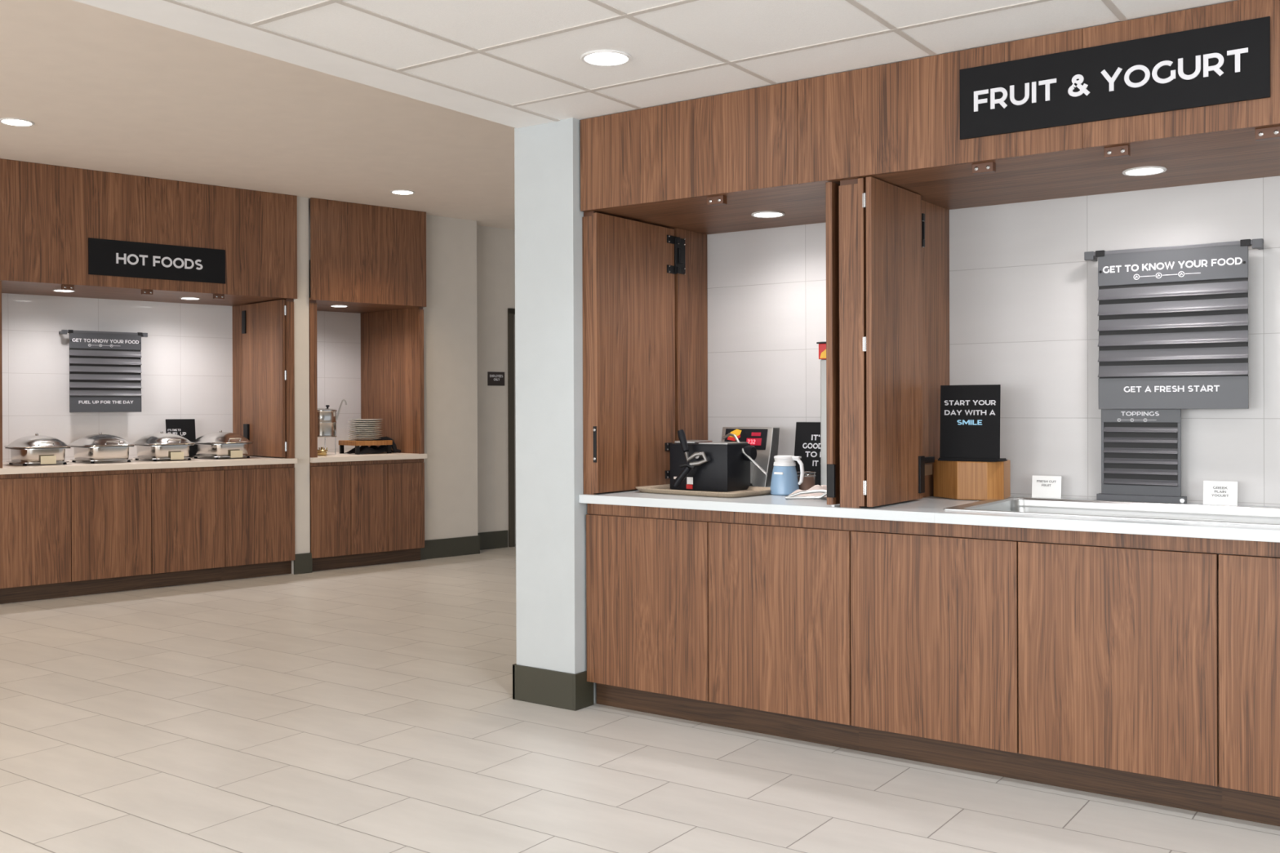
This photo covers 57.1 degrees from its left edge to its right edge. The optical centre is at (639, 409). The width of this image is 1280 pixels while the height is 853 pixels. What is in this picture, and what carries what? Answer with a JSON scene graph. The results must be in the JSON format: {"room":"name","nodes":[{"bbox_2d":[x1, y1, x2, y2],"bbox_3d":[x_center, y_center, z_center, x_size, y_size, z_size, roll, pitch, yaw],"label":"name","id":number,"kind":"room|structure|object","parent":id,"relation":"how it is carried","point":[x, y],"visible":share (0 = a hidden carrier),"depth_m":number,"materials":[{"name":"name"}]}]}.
{"room":"eatery","nodes":[
{"label":"eatery","id":0,"kind":"room"},
{"bbox_2d":[1,259,360,462],"bbox_3d":[-3.549,-0.002,9.270,3.400,2.500,0.101,0,0,-42],"label":"wall","id":1,"kind":"structure","parent":0,"point":[187,350],"depth_m":9.01,"materials":[{"name":"tile"}]},
{"bbox_2d":[58,329,147,412],"bbox_3d":[-3.981,-0.276,8.728,0.605,0.599,0.121,0,0,-42],"label":"menu board","id":2,"kind":"object","parent":1,"relation":"attached to","point":[105,371],"visible":1,"depth_m":8.69,"materials":[{"name":"grey metal"}]},
{"bbox_2d":[0,0,515,259],"bbox_3d":[-5.649,-1.641,7.898,11.665,0.100,17.600,0,0,35],"label":"ceiling","id":3,"kind":"structure","parent":0,"point":[101,90],"depth_m":6.58,"materials":[{"name":"paint"}]},
{"bbox_2d":[0,117,34,126],"bbox_3d":[-3.461,-1.592,6.529,0.178,0.007,0.178,0,0,-42],"label":"recessed light","id":4,"kind":"object","parent":3,"relation":"in","point":[7,121],"visible":1,"depth_m":6.52,"materials":[{"name":"white plastic"}]},
{"bbox_2d":[390,189,414,195],"bbox_3d":[-1.756,-1.603,8.697,0.178,0.007,0.178,0,0,-42],"label":"recessed light","id":5,"kind":"object","parent":3,"relation":"in","point":[402,192],"visible":1,"depth_m":8.69,"materials":[{"name":"white plastic"}]},
{"bbox_2d":[73,0,555,128],"bbox_3d":[-2.868,-1.391,1.529,0.225,0.410,10.400,0,0,35],"label":"wall","id":6,"kind":"structure","parent":0,"point":[160,12],"depth_m":3.99,"materials":[{"name":"white paint"}]},
{"bbox_2d":[291,196,515,573],"bbox_3d":[-4.629,-0.174,7.706,15.500,2.860,1.005,0,0,-42],"label":"wall","id":7,"kind":"structure","parent":0,"point":[470,267],"depth_m":9.94,"materials":[{"name":"beige paint"}]},
{"bbox_2d":[0,158,297,306],"bbox_3d":[-4.010,-1.193,8.160,3.035,0.806,0.924,0,0,-42],"label":"fascia","id":8,"kind":"object","parent":7,"relation":"attached to","point":[49,214],"visible":1,"depth_m":8.09,"materials":[{"name":"brown wood"}]},
{"bbox_2d":[52,288,75,292],"bbox_3d":[-3.985,-0.819,8.132,0.143,0.007,0.143,0,0,-42],"label":"recessed light","id":9,"kind":"object","parent":8,"relation":"attached to","point":[54,290],"visible":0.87,"depth_m":8.14,"materials":[{"name":"white plastic"}]},
{"bbox_2d":[88,237,225,284],"bbox_3d":[-3.329,-1.021,8.145,0.932,0.243,0.014,0,0,-42],"label":"sign board","id":10,"kind":"object","parent":8,"relation":"attached to","point":[106,257],"visible":1,"depth_m":8.12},
{"bbox_2d":[180,297,199,299],"bbox_3d":[-3.344,-0.823,8.741,0.143,0.007,0.143,0,0,-42],"label":"recessed light","id":11,"kind":"object","parent":8,"relation":"attached to","point":[183,298],"visible":1,"depth_m":8.72,"materials":[{"name":"white plastic"}]},
{"bbox_2d":[309,197,426,313],"bbox_3d":[-2.427,-1.218,9.596,1.010,0.774,0.924,0,0,-42],"label":"fascia","id":12,"kind":"object","parent":7,"relation":"attached to","point":[364,258],"visible":0.95,"depth_m":9.25,"materials":[{"name":"brown wood"}]},
{"bbox_2d":[329,304,347,306],"bbox_3d":[-2.418,-0.828,9.446,0.143,0.007,0.143,0,0,-42],"label":"recessed light","id":13,"kind":"object","parent":12,"relation":"attached to","point":[335,305],"visible":1,"depth_m":9.41,"materials":[{"name":"white plastic"}]},
{"bbox_2d":[293,530,507,574],"bbox_3d":[-1.845,1.164,9.649,0.218,0.155,2.196,0,0,38],"label":"baseboard","id":14,"kind":"structure","parent":7,"relation":"attached to","point":[467,545],"depth_m":9.89,"materials":[{"name":"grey rubber"}]},
{"bbox_2d":[487,371,504,386],"bbox_3d":[-1.278,-0.268,10.448,0.180,0.122,0.007,0,0,-42],"label":"sign plate","id":15,"kind":"object","parent":7,"relation":"attached to","point":[496,379],"visible":1,"depth_m":10.44,"materials":[{"name":"black plastic"}]},
{"bbox_2d":[507,308,515,546],"bbox_3d":[-0.833,0.165,10.910,1.015,2.140,0.120,0,0,-42],"label":"door","id":16,"kind":"structure","parent":7,"relation":"in","point":[511,312],"depth_m":10.54,"materials":[{"name":"metal"}]},
{"bbox_2d":[514,117,596,703],"bbox_3d":[-0.006,-0.186,5.522,0.320,2.860,1.383,0,0,35],"label":"wall pillar","id":17,"kind":"structure","parent":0,"point":[551,630],"depth_m":4.94,"materials":[{"name":"paint"}]},
{"bbox_2d":[512,663,593,711],"bbox_3d":[-0.005,1.169,5.521,0.344,0.150,1.395,0,0,35],"label":"baseboard","id":18,"kind":"structure","parent":17,"relation":"attached to","point":[562,690],"depth_m":4.93,"materials":[{"name":"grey rubber"}]},
{"bbox_2d":[0,544,1279,852],"bbox_3d":[-3.030,1.304,6.063,18.050,0.100,17.600,0,0,35],"label":"floor","id":19,"kind":"structure","parent":0,"point":[372,708],"depth_m":4.22,"materials":[{"name":"tile"}]},
{"bbox_2d":[0,471,71,604],"bbox_3d":[-4.453,0.828,7.771,1.040,0.854,0.895,0,0,-42],"label":"base cabinet","id":20,"kind":"object","parent":19,"relation":"on","point":[35,508],"visible":0.99,"depth_m":7.65,"materials":[{"name":"brown wood"}]},
{"bbox_2d":[68,466,225,596],"bbox_3d":[-3.682,0.824,8.470,1.042,0.854,0.895,0,0,-42],"label":"base cabinet","id":21,"kind":"object","parent":19,"relation":"on","point":[131,529],"visible":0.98,"depth_m":8.12,"materials":[{"name":"brown wood"}]},
{"bbox_2d":[0,455,297,474],"bbox_3d":[-3.633,0.394,8.490,2.019,0.038,0.939,0,0,-42],"label":"countertop","id":22,"kind":"structure","parent":21,"relation":"on","point":[77,466],"depth_m":8.15,"materials":[{"name":"beige stone"}]},
{"bbox_2d":[0,280,2,467],"bbox_3d":[-4.390,-0.221,7.838,0.032,1.197,0.888,0,0,-42],"label":"panel","id":23,"kind":"object","parent":22,"relation":"on","point":[1,352],"visible":1,"depth_m":7.52,"materials":[{"name":"brown wood"}]},
{"bbox_2d":[4,433,71,466],"bbox_3d":[-4.110,0.271,8.022,0.360,0.211,0.450,0,0,-42],"label":"chafing dish","id":24,"kind":"object","parent":22,"relation":"on","point":[34,449],"visible":1,"depth_m":7.88,"materials":[{"name":"silver metal"}]},
{"bbox_2d":[6,460,69,464],"bbox_3d":[-4.108,0.359,8.020,0.330,0.014,0.400,0,0,-42],"label":"tray","id":25,"kind":"object","parent":24,"relation":"on","point":[20,462],"depth_m":7.86,"materials":[{"name":"silver metal"}]},
{"bbox_2d":[68,431,134,463],"bbox_3d":[-3.812,0.269,8.319,0.450,0.211,0.360,0,0,44],"label":"chafing dish","id":26,"kind":"object","parent":22,"relation":"on","point":[100,447],"visible":0.99,"depth_m":8.19,"materials":[{"name":"silver metal"}]},
{"bbox_2d":[70,458,132,462],"bbox_3d":[-3.810,0.358,8.317,0.400,0.014,0.330,0,0,44],"label":"tray","id":27,"kind":"object","parent":26,"relation":"on","point":[73,460],"depth_m":8.17,"materials":[{"name":"silver metal"}]},
{"bbox_2d":[131,431,195,461],"bbox_3d":[-3.494,0.267,8.608,0.360,0.211,0.450,0,0,-44],"label":"chafing dish","id":28,"kind":"object","parent":22,"relation":"on","point":[161,446],"visible":0.99,"depth_m":8.47,"materials":[{"name":"silver metal"}]},
{"bbox_2d":[133,457,192,459],"bbox_3d":[-3.492,0.356,8.606,0.330,0.014,0.400,0,0,-44],"label":"tray","id":29,"kind":"object","parent":28,"relation":"on","point":[135,458],"depth_m":8.45,"materials":[{"name":"silver metal"}]},
{"bbox_2d":[165,418,195,457],"bbox_3d":[-3.539,0.225,9.052,0.225,0.294,0.085,0,0,-42],"label":"sign","id":30,"kind":"object","parent":22,"relation":"on","point":[185,428],"visible":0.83,"depth_m":9.07,"materials":[{"name":"black plastic"}]},
{"bbox_2d":[191,430,253,459],"bbox_3d":[-3.168,0.265,8.903,0.450,0.211,0.360,0,0,43],"label":"chafing dish","id":31,"kind":"object","parent":22,"relation":"on","point":[220,444],"visible":0.95,"depth_m":8.77,"materials":[{"name":"silver metal"}]},
{"bbox_2d":[192,454,251,457],"bbox_3d":[-3.166,0.354,8.902,0.400,0.014,0.330,0,0,43],"label":"tray","id":32,"kind":"object","parent":31,"relation":"on","point":[197,455],"depth_m":8.75,"materials":[{"name":"silver metal"}]},
{"bbox_2d":[232,305,285,457],"bbox_3d":[-2.946,-0.229,9.158,0.095,1.197,0.872,0,0,-42],"label":"panel","id":33,"kind":"object","parent":22,"relation":"on","point":[237,310],"visible":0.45,"depth_m":9.40,"materials":[{"name":"brown wood"}]},
{"bbox_2d":[285,298,294,458],"bbox_3d":[-2.631,-0.229,8.840,0.060,1.198,0.020,0,0,-42],"label":"frame post","id":34,"kind":"object","parent":22,"relation":"on","point":[289,302],"visible":1,"depth_m":8.83,"materials":[{"name":"brown wood"}]},
{"bbox_2d":[241,299,286,457],"bbox_3d":[-2.906,-0.228,9.038,0.060,1.182,0.687,0,0,-44],"label":"door","id":35,"kind":"structure","parent":34,"relation":"attached to","point":[264,323],"depth_m":9.00,"materials":[{"name":"brown wood"}]},
{"bbox_2d":[221,463,295,581],"bbox_3d":[-3.096,0.820,9.002,0.540,0.854,0.895,0,0,-42],"label":"base cabinet","id":36,"kind":"object","parent":19,"relation":"on","point":[260,500],"visible":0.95,"depth_m":8.67,"materials":[{"name":"brown wood"}]},
{"bbox_2d":[309,458,424,571],"bbox_3d":[-2.429,0.817,9.606,1.000,0.854,0.895,0,0,-42],"label":"base cabinet","id":37,"kind":"object","parent":19,"relation":"on","point":[368,513],"visible":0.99,"depth_m":9.27,"materials":[{"name":"brown wood"}]},
{"bbox_2d":[309,451,426,462],"bbox_3d":[-2.419,0.387,9.592,1.001,0.038,0.939,0,0,-42],"label":"countertop","id":38,"kind":"structure","parent":37,"relation":"on","point":[331,456],"depth_m":9.29,"materials":[{"name":"beige stone"}]},
{"bbox_2d":[309,300,317,457],"bbox_3d":[-2.492,-0.230,8.966,0.056,1.198,0.020,0,0,-42],"label":"frame post","id":39,"kind":"object","parent":38,"relation":"on","point":[313,304],"visible":1,"depth_m":8.95,"materials":[{"name":"brown wood"}]},
{"bbox_2d":[317,447,328,455],"bbox_3d":[-2.510,0.334,9.280,0.091,0.068,0.091,0,0,-5],"label":"burner","id":40,"kind":"object","parent":38,"relation":"on","point":[320,452],"visible":0.89,"depth_m":9.25,"materials":[{"name":"metal"}]},
{"bbox_2d":[317,404,337,454],"bbox_3d":[-2.569,0.168,9.443,0.262,0.400,0.262,0,0,-42],"label":"beverage dispenser","id":41,"kind":"object","parent":38,"relation":"on","point":[326,417],"visible":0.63,"depth_m":9.35,"materials":[{"name":"silver metal"}]},
{"bbox_2d":[317,411,336,435],"bbox_3d":[-2.569,0.117,9.443,0.260,0.200,0.260,0,0,-42],"label":"pot","id":42,"kind":"object","parent":41,"relation":"on","point":[326,420],"depth_m":9.35,"materials":[{"name":"silver metal"}]},
{"bbox_2d":[336,399,346,421],"bbox_3d":[-2.409,0.008,9.482,0.102,0.176,0.016,0,0,-39],"label":"ladle","id":43,"kind":"object","parent":41,"relation":"in","point":[343,400],"visible":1,"depth_m":9.47,"materials":[{"name":"metal"}]},
{"bbox_2d":[338,440,392,454],"bbox_3d":[-2.264,0.312,9.693,0.330,0.108,0.300,0,0,-42],"label":"serving stand","id":44,"kind":"object","parent":38,"relation":"on","point":[341,442],"visible":0.89,"depth_m":9.60,"materials":[{"name":"orange wood"}]},
{"bbox_2d":[347,437,380,440],"bbox_3d":[-2.264,0.249,9.693,0.280,0.016,0.280,0,0,-42],"label":"dinner plate","id":45,"kind":"object","parent":44,"relation":"on","point":[357,439],"visible":0.94,"depth_m":9.61,"materials":[{"name":"white ceramic"}]},
{"bbox_2d":[349,435,382,438],"bbox_3d":[-2.262,0.233,9.692,0.280,0.016,0.280,0,0,-42],"label":"dinner plate","id":46,"kind":"object","parent":45,"relation":"on","point":[354,437],"visible":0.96,"depth_m":9.60,"materials":[{"name":"white ceramic"}]},
{"bbox_2d":[348,434,382,436],"bbox_3d":[-2.264,0.217,9.692,0.280,0.016,0.280,0,0,-42],"label":"dinner plate","id":47,"kind":"object","parent":46,"relation":"on","point":[356,435],"visible":0.98,"depth_m":9.63,"materials":[{"name":"white ceramic"}]},
{"bbox_2d":[347,431,381,434],"bbox_3d":[-2.265,0.202,9.691,0.280,0.016,0.280,0,0,-42],"label":"dinner plate","id":48,"kind":"object","parent":47,"relation":"on","point":[375,433],"visible":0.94,"depth_m":9.59,"materials":[{"name":"white ceramic"}]},
{"bbox_2d":[349,430,382,432],"bbox_3d":[-2.265,0.186,9.691,0.280,0.016,0.280,0,0,-42],"label":"dinner plate","id":49,"kind":"object","parent":48,"relation":"on","point":[355,431],"visible":0.94,"depth_m":9.61,"materials":[{"name":"white ceramic"}]},
{"bbox_2d":[347,428,382,431],"bbox_3d":[-2.264,0.170,9.690,0.280,0.016,0.280,0,0,-42],"label":"dinner plate","id":50,"kind":"object","parent":49,"relation":"on","point":[356,429],"visible":0.98,"depth_m":9.62,"materials":[{"name":"white ceramic"}]},
{"bbox_2d":[348,426,381,428],"bbox_3d":[-2.265,0.154,9.693,0.280,0.016,0.280,0,0,-42],"label":"dinner plate","id":51,"kind":"object","parent":50,"relation":"on","point":[348,427],"visible":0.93,"depth_m":9.59,"materials":[{"name":"white ceramic"}]},
{"bbox_2d":[349,424,382,426],"bbox_3d":[-2.265,0.139,9.691,0.280,0.016,0.280,0,0,-42],"label":"dinner plate","id":52,"kind":"object","parent":51,"relation":"on","point":[355,425],"visible":0.94,"depth_m":9.61,"materials":[{"name":"white ceramic"}]},
{"bbox_2d":[347,422,382,425],"bbox_3d":[-2.265,0.123,9.694,0.280,0.016,0.280,0,0,-42],"label":"dinner plate","id":53,"kind":"object","parent":52,"relation":"on","point":[356,424],"visible":0.98,"depth_m":9.60,"materials":[{"name":"white ceramic"}]},
{"bbox_2d":[348,421,381,422],"bbox_3d":[-2.264,0.107,9.692,0.280,0.016,0.280,0,0,-42],"label":"dinner plate","id":54,"kind":"object","parent":53,"relation":"on","point":[348,421],"visible":0.87,"depth_m":9.59,"materials":[{"name":"white ceramic"}]},
{"bbox_2d":[350,418,382,421],"bbox_3d":[-2.262,0.091,9.692,0.280,0.016,0.280,0,0,-42],"label":"dinner plate","id":55,"kind":"object","parent":54,"relation":"on","point":[356,420],"visible":1,"depth_m":9.64,"materials":[{"name":"white ceramic"}]},
{"bbox_2d":[345,444,393,453],"bbox_3d":[-2.212,0.329,9.692,0.216,0.070,0.416,0,0,42],"label":"apron","id":56,"kind":"object","parent":38,"relation":"on","point":[382,448],"visible":0.88,"depth_m":9.62,"materials":[{"name":"fabric"}]},
{"bbox_2d":[375,436,400,453],"bbox_3d":[-2.082,0.295,9.713,0.215,0.136,0.051,0,0,-27],"label":"cloth","id":57,"kind":"object","parent":38,"relation":"on","point":[393,446],"visible":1,"depth_m":9.72,"materials":[{"name":"fabric"}]},
{"bbox_2d":[360,306,418,453],"bbox_3d":[-2.104,-0.234,9.922,0.080,1.197,0.872,0,0,-42],"label":"panel","id":58,"kind":"object","parent":38,"relation":"on","point":[389,339],"visible":0.79,"depth_m":9.88,"materials":[{"name":"brown wood"}]},
{"bbox_2d":[417,306,424,453],"bbox_3d":[-1.787,-0.234,9.606,0.040,1.198,0.020,0,0,-42],"label":"frame post","id":59,"kind":"object","parent":38,"relation":"on","point":[420,311],"visible":1,"depth_m":9.60,"materials":[{"name":"brown wood"}]},
{"bbox_2d":[586,503,900,751],"bbox_3d":[0.511,0.817,4.917,1.200,0.854,0.855,0,0,35],"label":"base cabinet","id":60,"kind":"object","parent":19,"relation":"on","point":[740,620],"visible":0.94,"depth_m":4.53,"materials":[{"name":"brown wood"}]},
{"bbox_2d":[578,488,1279,542],"bbox_3d":[1.894,0.368,3.919,4.628,0.035,0.894,0,0,35],"label":"countertop","id":61,"kind":"structure","parent":60,"relation":"on","point":[930,508],"depth_m":4.06,"materials":[{"name":"white stone"}]},
{"bbox_2d":[582,211,595,494],"bbox_3d":[-0.212,-0.234,4.905,0.054,1.178,0.020,0,0,35],"label":"frame post","id":62,"kind":"object","parent":61,"relation":"on","point":[587,220],"visible":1,"depth_m":4.90,"materials":[{"name":"brown wood"}]},
{"bbox_2d":[592,212,685,493],"bbox_3d":[0.010,-0.234,5.130,0.044,1.162,0.666,0,0,35],"label":"door","id":63,"kind":"structure","parent":62,"relation":"attached to","point":[635,264],"depth_m":5.07,"materials":[{"name":"brown wood"}]},
{"bbox_2d":[595,228,707,493],"bbox_3d":[0.047,-0.236,5.251,0.076,1.177,0.841,0,0,35],"label":"panel","id":64,"kind":"object","parent":61,"relation":"on","point":[691,289],"visible":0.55,"depth_m":5.46,"materials":[{"name":"brown wood"}]},
{"bbox_2d":[635,484,771,497],"bbox_3d":[0.286,0.343,4.960,0.550,0.021,0.370,0,0,42],"label":"serving tray","id":65,"kind":"object","parent":61,"relation":"on","point":[660,489],"visible":0.59,"depth_m":4.85,"materials":[{"name":"plastic"}]},
{"bbox_2d":[670,426,779,492],"bbox_3d":[0.375,0.213,5.057,0.409,0.264,0.456,0,0,35],"label":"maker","id":66,"kind":"object","parent":65,"relation":"on","point":[744,457],"visible":1,"depth_m":4.99,"materials":[{"name":"black plastic"}]},
{"bbox_2d":[769,455,804,495],"bbox_3d":[0.601,0.272,4.844,0.130,0.160,0.121,0,0,-5],"label":"pitcher","id":67,"kind":"object","parent":61,"relation":"on","point":[784,481],"visible":0.96,"depth_m":4.80,"materials":[{"name":"blue plastic"}]},
{"bbox_2d":[785,489,826,499],"bbox_3d":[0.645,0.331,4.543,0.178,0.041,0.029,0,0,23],"label":"tray","id":68,"kind":"object","parent":61,"relation":"on","point":[793,496],"visible":0.85,"depth_m":4.54,"materials":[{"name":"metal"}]},
{"bbox_2d":[796,471,816,490],"bbox_3d":[0.688,0.306,4.883,0.088,0.090,0.088,0,0,35],"label":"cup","id":69,"kind":"object","parent":61,"relation":"on","point":[809,481],"visible":0.59,"depth_m":4.85,"materials":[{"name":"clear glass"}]},
{"bbox_2d":[794,422,821,485],"bbox_3d":[0.790,0.201,5.126,0.250,0.288,0.085,0,0,35],"label":"sign","id":70,"kind":"object","parent":61,"relation":"on","point":[807,436],"visible":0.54,"depth_m":5.15,"materials":[{"name":"black plastic"}]},
{"bbox_2d":[788,484,826,497],"bbox_3d":[0.712,0.326,4.698,0.222,0.049,0.136,0,0,22],"label":"crumpled napkin","id":71,"kind":"object","parent":61,"relation":"on","point":[816,486],"visible":0.38,"depth_m":4.67,"materials":[{"name":"white paper"}]},
{"bbox_2d":[816,342,826,485],"bbox_3d":[0.868,0.037,4.896,0.182,0.628,0.222,0,0,35],"label":"dispenser","id":72,"kind":"object","parent":61,"relation":"on","point":[822,345],"visible":0.06,"depth_m":4.85,"materials":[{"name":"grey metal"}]},
{"bbox_2d":[819,349,826,358],"bbox_3d":[0.784,-0.231,4.824,0.102,0.044,0.004,0,0,35],"label":"print","id":73,"kind":"object","parent":72,"relation":"attached to","point":[822,352],"depth_m":4.84},
{"bbox_2d":[839,177,861,507],"bbox_3d":[0.754,-0.235,4.223,0.075,1.178,0.020,0,0,35],"label":"frame post","id":74,"kind":"object","parent":61,"relation":"on","point":[848,188],"visible":1,"depth_m":4.21,"materials":[{"name":"brown wood"}]},
{"bbox_2d":[825,182,839,506],"bbox_3d":[0.827,-0.233,4.450,0.033,1.178,0.494,0,0,35],"label":"door","id":75,"kind":"structure","parent":74,"relation":"attached to","point":[832,189],"depth_m":4.26,"materials":[{"name":"brown wood"}]},
{"bbox_2d":[857,176,934,506],"bbox_3d":[0.968,-0.239,4.404,0.062,1.168,0.587,0,0,35],"label":"door","id":76,"kind":"structure","parent":74,"relation":"attached to","point":[893,468],"depth_m":4.29,"materials":[{"name":"brown wood"}]},
{"bbox_2d":[921,200,949,497],"bbox_3d":[1.009,-0.238,4.572,0.089,1.177,0.841,0,0,35],"label":"panel","id":77,"kind":"object","parent":61,"relation":"on","point":[935,251],"visible":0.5,"depth_m":4.75,"materials":[{"name":"brown wood"}]},
{"bbox_2d":[933,459,1010,500],"bbox_3d":[1.302,0.275,4.628,0.287,0.147,0.240,0,0,35],"label":"wooden riser","id":78,"kind":"object","parent":61,"relation":"on","point":[957,480],"visible":0.84,"depth_m":4.52,"materials":[{"name":"orange wood"}]},
{"bbox_2d":[937,458,1007,462],"bbox_3d":[1.288,0.199,4.591,0.257,0.005,0.135,0,0,35],"label":"pad","id":79,"kind":"object","parent":78,"relation":"on","point":[938,459],"visible":0.65,"depth_m":4.54,"materials":[{"name":"black"}]},
{"bbox_2d":[938,384,1005,460],"bbox_3d":[1.288,0.051,4.560,0.236,0.289,0.085,0,0,35],"label":"sign","id":80,"kind":"object","parent":79,"relation":"on","point":[970,415],"visible":1,"depth_m":4.53,"materials":[{"name":"black plastic"}]},
{"bbox_2d":[1031,475,1061,498],"bbox_3d":[1.588,0.305,4.592,0.112,0.088,0.012,0,0,35],"label":"name card","id":81,"kind":"object","parent":61,"relation":"on","point":[1042,486],"visible":0.96,"depth_m":4.59,"materials":[{"name":"white paper"}]},
{"bbox_2d":[942,496,1279,564],"bbox_3d":[2.389,0.410,3.575,2.792,0.140,0.670,0,0,35],"label":"well","id":82,"kind":"object","parent":61,"relation":"in","point":[1188,513],"visible":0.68,"depth_m":4.27,"materials":[{"name":"metal"}]},
{"bbox_2d":[1096,408,1186,503],"bbox_3d":[1.874,0.175,4.400,0.310,0.348,0.051,0,0,35],"label":"menu board","id":83,"kind":"object","parent":61,"relation":"on","point":[1141,448],"visible":1,"depth_m":4.39,"materials":[{"name":"grey metal"}]},
{"bbox_2d":[1203,480,1237,506],"bbox_3d":[2.091,0.304,4.237,0.112,0.088,0.012,0,0,35],"label":"name card","id":84,"kind":"object","parent":61,"relation":"on","point":[1215,492],"visible":0.98,"depth_m":4.24,"materials":[{"name":"white paper"}]},
{"bbox_2d":[850,518,1222,816],"bbox_3d":[1.491,0.815,4.224,1.200,0.854,0.855,0,0,35],"label":"base cabinet","id":85,"kind":"object","parent":19,"relation":"on","point":[1095,669],"visible":0.98,"depth_m":3.84,"materials":[{"name":"brown wood"}]},
{"bbox_2d":[1217,538,1279,826],"bbox_3d":[2.471,0.813,3.532,1.200,0.854,0.855,0,0,35],"label":"base cabinet","id":86,"kind":"object","parent":19,"relation":"on","point":[1249,586],"visible":0.97,"depth_m":3.48,"materials":[{"name":"brown wood"}]},
{"bbox_2d":[175,0,1236,119],"bbox_3d":[-0.260,-1.217,-0.312,6.160,0.048,10.400,0,0,35],"label":"ceiling","id":87,"kind":"structure","parent":0,"point":[731,30],"depth_m":3.77,"materials":[{"name":"tile"}]},
{"bbox_2d":[580,49,632,66],"bbox_3d":[-0.116,-1.200,4.025,0.178,0.007,0.178,0,0,35],"label":"recessed light","id":88,"kind":"object","parent":87,"relation":"in","point":[603,58],"visible":1,"depth_m":4.02,"materials":[{"name":"white plastic"}]},
{"bbox_2d":[163,0,1128,121],"bbox_3d":[-0.556,-1.191,-0.681,6.118,0.006,9.455,0,0,35],"label":"grid","id":89,"kind":"object","parent":87,"relation":"attached to","point":[1111,6],"depth_m":3.81,"materials":[{"name":"metal"}]},
{"bbox_2d":[706,175,1279,506],"bbox_3d":[2.771,-0.012,3.907,6.080,2.500,0.100,0,0,35],"label":"wall","id":90,"kind":"structure","parent":0,"point":[1024,304],"depth_m":4.69,"materials":[{"name":"tile"}]},
{"bbox_2d":[580,0,1279,234],"bbox_3d":[2.058,-1.003,3.803,5.022,0.411,0.884,0,0,35],"label":"fascia","id":91,"kind":"object","parent":90,"relation":"attached to","point":[704,165],"visible":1,"depth_m":4.20,"materials":[{"name":"brown wood"}]},
{"bbox_2d":[751,210,785,217],"bbox_3d":[0.541,-0.823,4.972,0.143,0.007,0.143,0,0,35],"label":"recessed light","id":92,"kind":"object","parent":91,"relation":"attached to","point":[767,214],"visible":1,"depth_m":4.96,"materials":[{"name":"white plastic"}]},
{"bbox_2d":[959,16,1270,139],"bbox_3d":[1.452,-1.023,3.681,0.925,0.234,0.014,0,0,35],"label":"sign board","id":93,"kind":"object","parent":91,"relation":"attached to","point":[1230,62],"visible":1,"depth_m":3.65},
{"bbox_2d":[1122,165,1166,176],"bbox_3d":[1.750,-0.825,4.079,0.143,0.007,0.143,0,0,35],"label":"recessed light","id":94,"kind":"object","parent":91,"relation":"attached to","point":[1153,170],"visible":1,"depth_m":4.07,"materials":[{"name":"white plastic"}]},
{"bbox_2d":[1084,238,1263,408],"bbox_3d":[1.970,-0.301,4.347,0.608,0.601,0.101,0,0,35],"label":"menu board","id":95,"kind":"object","parent":90,"relation":"attached to","point":[1173,327],"visible":1,"depth_m":4.30,"materials":[{"name":"grey metal"}]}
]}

